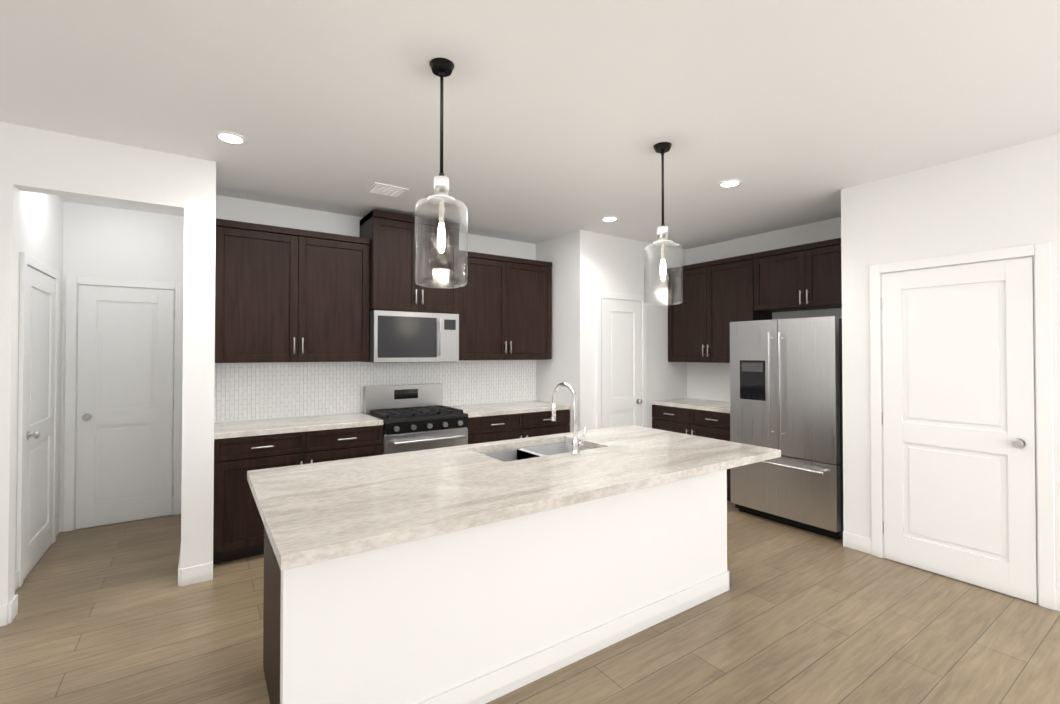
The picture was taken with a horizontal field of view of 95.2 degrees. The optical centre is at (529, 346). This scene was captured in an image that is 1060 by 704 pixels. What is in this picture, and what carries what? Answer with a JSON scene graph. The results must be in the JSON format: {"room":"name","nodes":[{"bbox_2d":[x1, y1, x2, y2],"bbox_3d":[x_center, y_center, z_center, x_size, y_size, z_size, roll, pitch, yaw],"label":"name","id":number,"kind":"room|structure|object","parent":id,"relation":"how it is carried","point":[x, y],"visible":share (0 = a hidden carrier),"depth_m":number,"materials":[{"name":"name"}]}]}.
{"room":"kitchen","nodes":[
{"label":"kitchen","id":0,"kind":"room"},
{"bbox_2d":[15,190,66,570],"bbox_3d":[-3.495,0.152,3.345,0.120,2.720,1.690,0,-1,-34],"label":"wall","id":1,"kind":"structure","parent":0,"point":[60,235],"depth_m":3.71,"materials":[{"name":"white paint"}]},
{"bbox_2d":[11,571,17,599],"bbox_3d":[-3.081,1.451,2.843,0.014,0.110,0.420,0,-1,-34],"label":"baseboard","id":2,"kind":"structure","parent":1,"relation":"attached to","point":[16,572],"depth_m":2.99,"materials":[{"name":"white wood"}]},
{"bbox_2d":[16,252,58,587],"bbox_3d":[-3.456,0.460,3.411,0.022,2.105,0.910,0,-1,-34],"label":"door frame","id":3,"kind":"structure","parent":1,"relation":"attached to","point":[26,259],"depth_m":3.06,"materials":[{"name":"white wood"}]},
{"bbox_2d":[23,266,55,580],"bbox_3d":[-3.438,0.494,3.429,0.071,2.022,0.770,0,-1,-34],"label":"hall door","id":4,"kind":"structure","parent":1,"relation":"in","point":[39,425],"depth_m":3.39,"materials":[{"name":"white wood"}]},
{"bbox_2d":[0,122,215,623],"bbox_3d":[-4.657,0.129,1.457,6.210,2.720,0.120,0,-1,-34],"label":"wall","id":5,"kind":"structure","parent":0,"point":[46,162],"depth_m":2.94,"materials":[{"name":"white paint"}]},
{"bbox_2d":[0,600,14,626],"bbox_3d":[-4.999,1.430,1.128,5.294,0.110,0.017,0,-1,-34],"label":"baseboard","id":6,"kind":"structure","parent":5,"relation":"attached to","point":[11,605],"depth_m":2.61,"materials":[{"name":"white wood"}]},
{"bbox_2d":[178,545,183,586],"bbox_3d":[-2.676,1.462,3.734,0.017,0.110,1.704,0,-1,-34],"label":"baseboard","id":7,"kind":"structure","parent":5,"relation":"attached to","point":[180,571],"depth_m":3.04,"materials":[{"name":"white wood"}]},
{"bbox_2d":[63,202,183,529],"bbox_3d":[-3.536,0.163,4.267,0.850,2.720,0.120,0,-1,-34],"label":"wall","id":8,"kind":"structure","parent":0,"point":[103,242],"depth_m":4.20,"materials":[{"name":"white paint"}]},
{"bbox_2d":[63,275,182,531],"bbox_3d":[-3.500,0.470,4.202,0.790,2.105,0.022,0,-1,-34],"label":"door frame","id":9,"kind":"structure","parent":8,"relation":"attached to","point":[70,423],"depth_m":4.02,"materials":[{"name":"white wood"}]},
{"bbox_2d":[76,285,174,528],"bbox_3d":[-3.482,0.503,4.183,0.650,2.022,0.071,0,-1,-34],"label":"hall door","id":10,"kind":"structure","parent":8,"relation":"in","point":[125,403],"depth_m":4.19,"materials":[{"name":"white wood"}]},
{"bbox_2d":[216,195,535,412],"bbox_3d":[-1.204,0.169,4.769,3.230,2.720,0.120,0,-1,-34],"label":"wall","id":11,"kind":"structure","parent":0,"point":[245,210],"depth_m":4.24,"materials":[{"name":"white paint"}]},
{"bbox_2d":[215,218,369,362],"bbox_3d":[-1.930,-0.402,3.973,1.121,1.057,0.384,0,-1,-34],"label":"upper cabinet","id":12,"kind":"object","parent":11,"relation":"attached to","point":[283,294],"visible":0.94,"depth_m":3.81,"materials":[{"name":"brown wood"}]},
{"bbox_2d":[214,360,535,421],"bbox_3d":[-1.217,0.368,4.680,3.110,0.480,0.008,0,-1,-34],"label":"backsplash","id":13,"kind":"structure","parent":11,"relation":"attached to","point":[255,391],"depth_m":4.34,"materials":[{"name":"white tile"}]},
{"bbox_2d":[360,209,459,313],"bbox_3d":[-1.108,-0.734,4.489,0.806,0.850,0.464,0,-1,-34],"label":"upper cabinet","id":14,"kind":"object","parent":11,"relation":"attached to","point":[393,286],"visible":0.75,"depth_m":4.29,"materials":[{"name":"brown wood"}]},
{"bbox_2d":[360,310,458,362],"bbox_3d":[-1.099,-0.079,4.468,0.790,0.448,0.469,0,-1,-34],"label":"over-the-range microwave","id":15,"kind":"object","parent":14,"relation":"attached to","point":[405,337],"visible":0.98,"depth_m":4.28,"materials":[{"name":"stainless steel"},{"name":"black glass"}]},
{"bbox_2d":[458,250,551,359],"bbox_3d":[-0.322,-0.389,5.069,1.143,1.057,0.384,0,-1,-34],"label":"upper cabinet","id":16,"kind":"object","parent":11,"relation":"attached to","point":[505,308],"visible":0.79,"depth_m":4.92,"materials":[{"name":"brown wood"}]},
{"bbox_2d":[0,500,1059,703],"bbox_3d":[0.121,1.538,1.346,14.000,0.100,14.000,0,-1,-34],"label":"floor","id":17,"kind":"structure","parent":0,"point":[115,613],"depth_m":2.50,"materials":[{"name":"brown wood"}]},
{"bbox_2d":[213,412,382,563],"bbox_3d":[-1.837,1.058,3.849,1.154,0.920,0.664,0,-1,-34],"label":"base cabinet","id":18,"kind":"object","parent":17,"relation":"on","point":[242,448],"visible":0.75,"depth_m":3.47,"materials":[{"name":"black wood"}]},
{"bbox_2d":[364,383,467,454],"bbox_3d":[-1.023,0.944,4.361,0.756,1.160,0.682,0,-1,-34],"label":"range","id":19,"kind":"object","parent":17,"relation":"on","point":[415,417],"visible":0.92,"depth_m":4.25,"materials":[{"name":"silver metal"}]},
{"bbox_2d":[254,441,729,703],"bbox_3d":[-0.018,1.063,2.629,2.504,0.880,0.803,0,-1,-34],"label":"kitchen island","id":20,"kind":"object","parent":17,"relation":"on","point":[482,573],"depth_m":2.08,"materials":[{"name":"paint"}]},
{"bbox_2d":[257,433,780,572],"bbox_3d":[0.196,0.599,2.277,2.530,0.040,0.625,0,-1,-34],"label":"island countertop","id":21,"kind":"structure","parent":20,"relation":"on","point":[312,526],"depth_m":1.89,"materials":[{"name":"beige stone"}]},
{"bbox_2d":[551,382,586,455],"bbox_3d":[0.216,0.391,2.692,0.104,0.384,0.231,0,-1,-34],"label":"faucet","id":22,"kind":"object","parent":21,"relation":"on","point":[575,445],"visible":1,"depth_m":2.60,"materials":[{"name":"silver metal"}]},
{"bbox_2d":[448,400,569,443],"bbox_3d":[-0.237,1.071,4.940,1.184,0.920,0.664,0,-1,-34],"label":"base cabinet","id":23,"kind":"object","parent":17,"relation":"on","point":[491,422],"visible":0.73,"depth_m":4.71,"materials":[{"name":"black wood"}]},
{"bbox_2d":[651,398,730,500],"bbox_3d":[1.925,1.075,5.218,0.659,0.920,1.063,0,-1,-34],"label":"base cabinet","id":24,"kind":"object","parent":17,"relation":"on","point":[702,418],"visible":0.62,"depth_m":5.06,"materials":[{"name":"black wood"}]},
{"bbox_2d":[730,316,843,539],"bbox_3d":[2.397,0.647,4.302,0.841,1.752,0.900,0,-1,-34],"label":"fridge","id":25,"kind":"object","parent":17,"relation":"on","point":[786,398],"visible":0.83,"depth_m":4.01,"materials":[{"name":"grey metal"}]},
{"bbox_2d":[0,0,1059,248],"bbox_3d":[0.121,-1.282,1.381,14.000,0.100,14.000,0,-1,-34],"label":"ceiling","id":26,"kind":"structure","parent":0,"point":[562,116],"depth_m":2.37,"materials":[{"name":"white paint"}]},
{"bbox_2d":[213,131,247,144],"bbox_3d":[-1.744,-1.211,2.819,0.176,0.006,0.176,0,-1,-34],"label":"recessed light","id":27,"kind":"object","parent":26,"relation":"in","point":[230,138],"visible":1,"depth_m":2.82,"materials":[{"name":"white plastic"}]},
{"bbox_2d":[365,182,408,197],"bbox_3d":[-1.099,-1.198,3.719,0.260,0.010,0.240,0,-1,-34],"label":"ceiling vent","id":28,"kind":"object","parent":26,"relation":"in","point":[385,190],"visible":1,"depth_m":3.70,"materials":[{"name":"white metal"}]},
{"bbox_2d":[415,58,467,287],"bbox_3d":[-0.383,-0.744,2.095,0.226,0.957,0.226,0,-1,-34],"label":"pendant light","id":29,"kind":"object","parent":26,"relation":"hanging from","point":[441,68],"visible":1,"depth_m":2.08,"materials":[{"name":"clear glass"}]},
{"bbox_2d":[600,216,618,221],"bbox_3d":[0.745,-1.190,4.529,0.176,0.006,0.176,0,-1,-34],"label":"recessed light","id":30,"kind":"object","parent":26,"relation":"in","point":[609,219],"visible":0.98,"depth_m":4.53,"materials":[{"name":"white plastic"}]},
{"bbox_2d":[644,142,682,305],"bbox_3d":[0.801,-0.734,2.915,0.226,0.957,0.226,0,-1,-34],"label":"pendant light","id":31,"kind":"object","parent":26,"relation":"hanging from","point":[662,241],"visible":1,"depth_m":2.90,"materials":[{"name":"clear glass"}]},
{"bbox_2d":[717,179,742,187],"bbox_3d":[1.479,-1.202,3.577,0.176,0.006,0.176,0,-1,-34],"label":"recessed light","id":32,"kind":"object","parent":26,"relation":"in","point":[732,183],"visible":1,"depth_m":3.57,"materials":[{"name":"white plastic"}]},
{"bbox_2d":[536,230,686,431],"bbox_3d":[1.031,0.181,5.743,1.800,2.720,0.790,0,-1,-34],"label":"wall","id":33,"kind":"structure","parent":0,"point":[586,266],"depth_m":5.20,"materials":[{"name":"white paint"}]},
{"bbox_2d":[595,291,646,428],"bbox_3d":[0.996,0.482,5.223,0.750,2.105,0.022,0,-1,-34],"label":"trim","id":34,"kind":"structure","parent":33,"relation":"attached to","point":[608,295],"depth_m":5.16,"materials":[{"name":"white wood"}]},
{"bbox_2d":[601,299,642,427],"bbox_3d":[1.006,0.515,5.199,0.610,2.022,0.071,0,-1,-34],"label":"closet door","id":35,"kind":"structure","parent":33,"relation":"in","point":[621,364],"depth_m":5.22,"materials":[{"name":"white wood"}]},
{"bbox_2d":[686,218,837,401],"bbox_3d":[2.562,0.172,4.989,0.120,2.720,2.180,0,-1,-34],"label":"wall","id":36,"kind":"structure","parent":0,"point":[705,381],"depth_m":5.32,"materials":[{"name":"white paint"}]},
{"bbox_2d":[667,254,771,362],"bbox_3d":[2.038,-0.369,5.314,0.384,1.090,1.061,0,-1,-34],"label":"upper cabinet","id":37,"kind":"object","parent":36,"relation":"attached to","point":[718,296],"visible":0.77,"depth_m":5.20,"materials":[{"name":"brown wood"}]},
{"bbox_2d":[753,238,841,312],"bbox_3d":[2.618,-0.640,4.467,0.384,0.570,0.989,0,-1,-34],"label":"upper cabinet","id":38,"kind":"object","parent":36,"relation":"attached to","point":[808,276],"visible":0.77,"depth_m":4.43,"materials":[{"name":"brown wood"}]},
{"bbox_2d":[838,134,1059,603],"bbox_3d":[4.591,0.118,0.570,0.120,2.720,7.650,0,-1,-34],"label":"wall","id":39,"kind":"structure","parent":0,"point":[1007,197],"depth_m":3.25,"materials":[{"name":"white paint"}]},
{"bbox_2d":[881,257,1036,602],"bbox_3d":[2.719,0.490,3.138,0.071,2.022,0.770,0,-1,-34],"label":"pantry door","id":40,"kind":"structure","parent":39,"relation":"in","point":[958,417],"depth_m":3.10,"materials":[{"name":"white wood"}]},
{"bbox_2d":[870,242,1055,609],"bbox_3d":[2.743,0.457,3.148,0.022,2.105,0.910,0,-1,-34],"label":"door frame","id":41,"kind":"structure","parent":39,"relation":"attached to","point":[1040,253],"depth_m":2.82,"materials":[{"name":"white wood"}]},
{"bbox_2d":[1055,591,1059,610],"bbox_3d":[4.846,1.417,0.062,0.014,0.110,6.550,0,-1,-34],"label":"baseboard","id":42,"kind":"structure","parent":39,"relation":"attached to","point":[1057,593],"depth_m":2.75,"materials":[{"name":"white wood"}]}
]}

